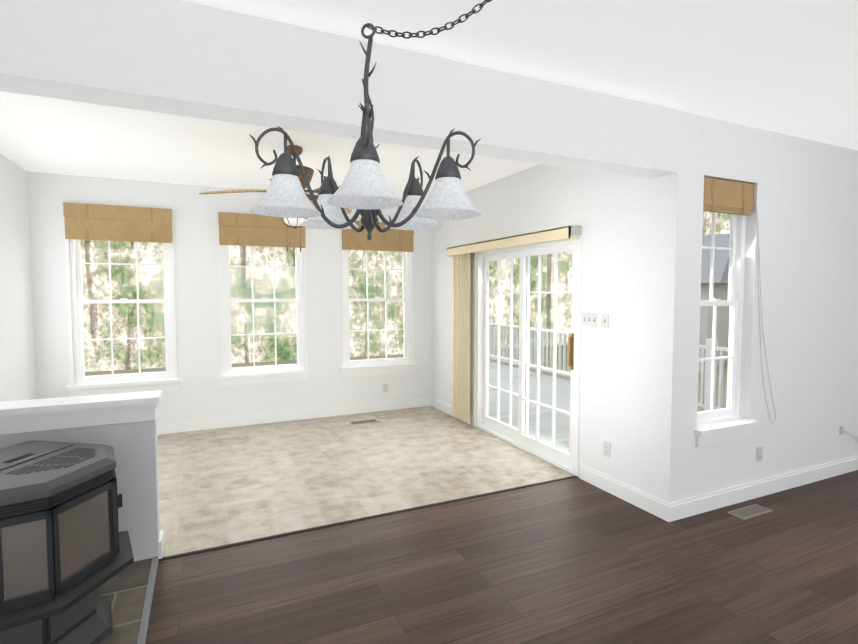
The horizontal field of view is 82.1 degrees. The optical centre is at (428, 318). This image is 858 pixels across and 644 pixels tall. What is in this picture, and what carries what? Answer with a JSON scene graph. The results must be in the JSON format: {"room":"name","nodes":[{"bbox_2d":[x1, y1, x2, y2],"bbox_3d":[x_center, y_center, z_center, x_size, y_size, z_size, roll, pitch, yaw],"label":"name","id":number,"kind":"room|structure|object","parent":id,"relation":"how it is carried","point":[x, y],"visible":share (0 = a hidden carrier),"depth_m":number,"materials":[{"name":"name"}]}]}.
{"room":"empty dining room","nodes":[
{"label":"empty dining room","id":0,"kind":"room"},
{"bbox_2d":[0,153,35,401],"bbox_3d":[-2.173,0.138,0.889,0.150,2.750,8.810,-1,3,-25],"label":"wall","id":1,"kind":"structure","parent":0,"point":[17,372],"depth_m":4.48,"materials":[{"name":"paint"}]},
{"bbox_2d":[0,417,159,560],"bbox_3d":[-2.185,0.957,2.653,1.270,0.930,0.140,-1,3,-25],"label":"wall","id":2,"kind":"structure","parent":0,"point":[134,445],"depth_m":2.81,"materials":[{"name":"paint"}]},
{"bbox_2d":[0,390,161,434],"bbox_3d":[-2.171,0.525,2.637,1.300,0.135,0.230,-1,3,-25],"label":"half wall cap","id":3,"kind":"object","parent":2,"relation":"on","point":[20,416],"visible":1,"depth_m":2.68,"materials":[{"name":"white wood"}]},
{"bbox_2d":[158,530,163,558],"bbox_3d":[-2.180,1.368,2.687,1.288,0.105,0.158,-1,3,-25],"label":"baseboard","id":4,"kind":"structure","parent":2,"relation":"attached to","point":[161,544],"depth_m":2.91,"materials":[{"name":"white wood"}]},
{"bbox_2d":[27,171,431,422],"bbox_3d":[-1.987,-0.124,5.904,4.700,2.750,0.150,-1,3,-25],"label":"wall","id":5,"kind":"structure","parent":0,"point":[201,392],"depth_m":5.57,"materials":[{"name":"paint"}]},
{"bbox_2d":[63,202,179,396],"bbox_3d":[-3.251,-0.190,5.250,1.040,1.979,0.158,-1,3,-25],"label":"window","id":6,"kind":"structure","parent":5,"relation":"in","point":[108,223],"depth_m":5.20,"materials":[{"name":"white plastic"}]},
{"bbox_2d":[218,212,310,385],"bbox_3d":[-1.953,-0.221,5.849,1.040,1.979,0.158,-1,3,-25],"label":"window","id":7,"kind":"structure","parent":5,"relation":"in","point":[243,229],"depth_m":5.80,"materials":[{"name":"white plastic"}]},
{"bbox_2d":[157,397,431,434],"bbox_3d":[-1.952,1.191,5.896,4.400,0.125,0.018,-1,3,-25],"label":"baseboard","id":8,"kind":"structure","parent":5,"relation":"attached to","point":[219,422],"depth_m":5.99,"materials":[{"name":"white wood"}]},
{"bbox_2d":[340,221,416,376],"bbox_3d":[-0.669,-0.252,6.442,1.040,1.979,0.158,-1,3,-25],"label":"window","id":9,"kind":"structure","parent":5,"relation":"in","point":[395,240],"depth_m":6.42,"materials":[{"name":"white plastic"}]},
{"bbox_2d":[383,383,387,391],"bbox_3d":[-0.574,0.920,6.524,0.070,0.115,0.009,-1,3,-25],"label":"electrical outlet","id":10,"kind":"object","parent":5,"relation":"attached to","point":[385,387],"visible":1,"depth_m":6.52,"materials":[{"name":"white plastic"}]},
{"bbox_2d":[0,0,678,178],"bbox_3d":[-0.399,-1.118,2.411,4.400,0.400,0.200,-1,3,-25],"label":"header beam","id":11,"kind":"structure","parent":0,"point":[183,58],"depth_m":2.24,"materials":[{"name":"paint"}]},
{"bbox_2d":[157,406,576,560],"bbox_3d":[-1.411,1.371,4.554,4.550,0.105,2.923,-1,3,-25],"label":"floor","id":12,"kind":"structure","parent":0,"point":[219,488],"depth_m":4.26,"materials":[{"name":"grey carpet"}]},
{"bbox_2d":[350,419,377,424],"bbox_3d":[-0.782,1.247,5.943,0.320,0.008,0.120,-1,3,-25],"label":"floor vent","id":13,"kind":"object","parent":12,"relation":"in","point":[363,421],"visible":0.96,"depth_m":5.94,"materials":[{"name":"beige metal"}]},
{"bbox_2d":[0,0,857,201],"bbox_3d":[2.616,-1.401,3.025,10.700,0.100,9.110,-1,3,-25],"label":"ceiling","id":14,"kind":"structure","parent":0,"point":[788,67],"depth_m":2.71,"materials":[{"name":"paint"}]},
{"bbox_2d":[199,145,351,251],"bbox_3d":[-1.165,-0.975,4.038,1.308,0.855,1.373,-1,3,-25],"label":"fan","id":15,"kind":"object","parent":14,"relation":"hanging from","point":[294,223],"visible":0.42,"depth_m":4.00,"materials":[{"name":"brown wood"}]},
{"bbox_2d":[249,0,492,239],"bbox_3d":[-0.032,-0.738,1.358,0.885,1.050,0.582,-1,3,-25],"label":"chandelier","id":16,"kind":"object","parent":14,"relation":"hanging from","point":[365,190],"visible":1,"depth_m":1.24,"materials":[{"name":"white glass"}]},
{"bbox_2d":[145,470,857,643],"bbox_3d":[3.257,1.518,1.787,10.700,0.100,6.050,-1,3,-25],"label":"floor","id":17,"kind":"structure","parent":0,"point":[576,560],"depth_m":2.70,"materials":[{"name":"brown wood"}]},
{"bbox_2d":[96,556,158,643],"bbox_3d":[-1.845,1.448,1.942,1.270,0.024,1.480,-1,3,-25],"label":"hearth","id":18,"kind":"object","parent":17,"relation":"on","point":[127,592],"visible":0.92,"depth_m":2.48,"materials":[{"name":"stone"}]},
{"bbox_2d":[0,440,133,643],"bbox_3d":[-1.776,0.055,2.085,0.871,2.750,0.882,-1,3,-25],"label":"stove","id":19,"kind":"object","parent":18,"relation":"on","point":[66,552],"visible":1,"depth_m":2.00,"materials":[{"name":"grey metal"}]},
{"bbox_2d":[727,504,772,519],"bbox_3d":[2.284,1.374,3.507,0.320,0.008,0.120,-1,3,-25],"label":"floor vent","id":20,"kind":"object","parent":17,"relation":"in","point":[748,512],"visible":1,"depth_m":3.50,"materials":[{"name":"beige metal"}]},
{"bbox_2d":[432,164,657,494],"bbox_3d":[0.877,-0.084,5.130,0.150,2.750,3.660,-1,3,-25],"label":"wall","id":21,"kind":"structure","parent":0,"point":[613,216],"depth_m":3.92,"materials":[{"name":"paint"}]},
{"bbox_2d":[473,229,582,476],"bbox_3d":[0.947,0.259,4.949,0.150,2.085,1.770,-1,3,-25],"label":"sliding door","id":22,"kind":"structure","parent":21,"relation":"in","point":[519,437],"depth_m":4.91,"materials":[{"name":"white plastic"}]},
{"bbox_2d":[447,226,580,423],"bbox_3d":[0.737,0.223,5.107,0.112,2.070,2.232,-1,3,-25],"label":"vertical blind","id":23,"kind":"object","parent":22,"relation":"attached to","point":[460,255],"visible":1,"depth_m":5.77,"materials":[{"name":"beige plastic"}]},
{"bbox_2d":[431,396,667,520],"bbox_3d":[0.832,1.232,5.095,0.018,0.125,3.810,-1,3,-25],"label":"baseboard","id":24,"kind":"structure","parent":21,"relation":"attached to","point":[651,504],"depth_m":3.75,"materials":[{"name":"white wood"}]},
{"bbox_2d":[582,312,596,326],"bbox_3d":[1.303,0.010,4.014,0.016,0.115,0.165,-1,3,-25],"label":"light switch","id":25,"kind":"object","parent":21,"relation":"attached to","point":[589,319],"visible":1,"depth_m":4.01,"materials":[{"name":"white plastic"}]},
{"bbox_2d":[601,313,608,327],"bbox_3d":[1.375,0.018,3.860,0.016,0.115,0.075,-1,3,-25],"label":"light switch","id":26,"kind":"object","parent":21,"relation":"attached to","point":[604,320],"visible":1,"depth_m":3.85,"materials":[{"name":"white plastic"}]},
{"bbox_2d":[603,441,610,457],"bbox_3d":[1.397,1.028,3.873,0.009,0.115,0.070,-1,3,-25],"label":"electrical outlet","id":27,"kind":"object","parent":21,"relation":"attached to","point":[606,449],"visible":1,"depth_m":3.87,"materials":[{"name":"white plastic"}]},
{"bbox_2d":[651,111,857,502],"bbox_3d":[4.400,-0.059,4.660,6.150,2.750,0.150,-1,3,-25],"label":"wall","id":28,"kind":"structure","parent":0,"point":[805,199],"depth_m":3.73,"materials":[{"name":"paint"}]},
{"bbox_2d":[694,177,759,446],"bbox_3d":[2.119,-0.050,3.575,0.640,1.875,0.205,-1,3,-25],"label":"window","id":29,"kind":"structure","parent":28,"relation":"in","point":[734,199],"depth_m":3.64,"materials":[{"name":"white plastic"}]},
{"bbox_2d":[756,446,762,461],"bbox_3d":[2.522,1.034,3.760,0.070,0.115,0.009,-1,3,-25],"label":"electrical outlet","id":30,"kind":"object","parent":28,"relation":"attached to","point":[759,453],"visible":1,"depth_m":3.75,"materials":[{"name":"white plastic"}]},
{"bbox_2d":[667,455,857,521],"bbox_3d":[4.359,1.257,4.617,6.018,0.125,0.018,-1,3,-25],"label":"baseboard","id":31,"kind":"structure","parent":28,"relation":"attached to","point":[696,505],"depth_m":3.75,"materials":[{"name":"white wood"}]},
{"bbox_2d":[755,202,857,441],"bbox_3d":[3.195,0.165,4.017,1.751,2.072,0.043,-1,3,-25],"label":"cord","id":32,"kind":"object","parent":28,"relation":"attached to","point":[762,323],"visible":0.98,"depth_m":3.68,"materials":[{"name":"white fabric"}]},
{"bbox_2d":[839,426,843,434],"bbox_3d":[3.539,0.960,4.227,0.050,0.075,0.009,-1,3,-25],"label":"electrical outlet","id":33,"kind":"object","parent":28,"relation":"attached to","point":[840,430],"visible":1,"depth_m":4.22,"materials":[{"name":"white plastic"}]},
{"label":"outside","id":34,"kind":"structure","parent":0,"visible":0},
{"bbox_2d":[85,345,727,411],"bbox_3d":[1.640,1.934,3.404,80.000,0.100,80.000,-1,3,-25],"label":"ground","id":35,"kind":"structure","parent":34,"point":[94,373],"depth_m":13.58,"materials":[{"name":"beige"}]},
{"bbox_2d":[698,233,729,372],"bbox_3d":[7.096,-0.566,14.844,3.600,3.700,4.200,3,4,40],"label":"shed","id":36,"kind":"object","parent":35,"relation":"on","point":[722,274],"depth_m":13.00,"materials":[{"name":"grey"}]},
{"bbox_2d":[364,357,699,452],"bbox_3d":[1.246,1.231,8.243,3.030,0.120,8.830,-1,3,-25],"label":"deck","id":37,"kind":"object","parent":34,"point":[563,392],"depth_m":7.12,"materials":[{"name":"grey wood"}]},
{"bbox_2d":[489,319,727,410],"bbox_3d":[2.576,0.639,8.827,0.100,1.000,8.830,-1,3,-25],"label":"railing","id":38,"kind":"object","parent":37,"relation":"on","point":[705,390],"depth_m":9.13,"materials":[{"name":"white wood"}]},
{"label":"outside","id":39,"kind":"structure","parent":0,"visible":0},
{"bbox_2d":[81,211,729,371],"bbox_3d":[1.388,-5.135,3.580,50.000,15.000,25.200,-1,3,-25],"label":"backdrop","id":40,"kind":"structure","parent":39,"point":[238,258],"depth_m":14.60,"materials":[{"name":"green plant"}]}
]}

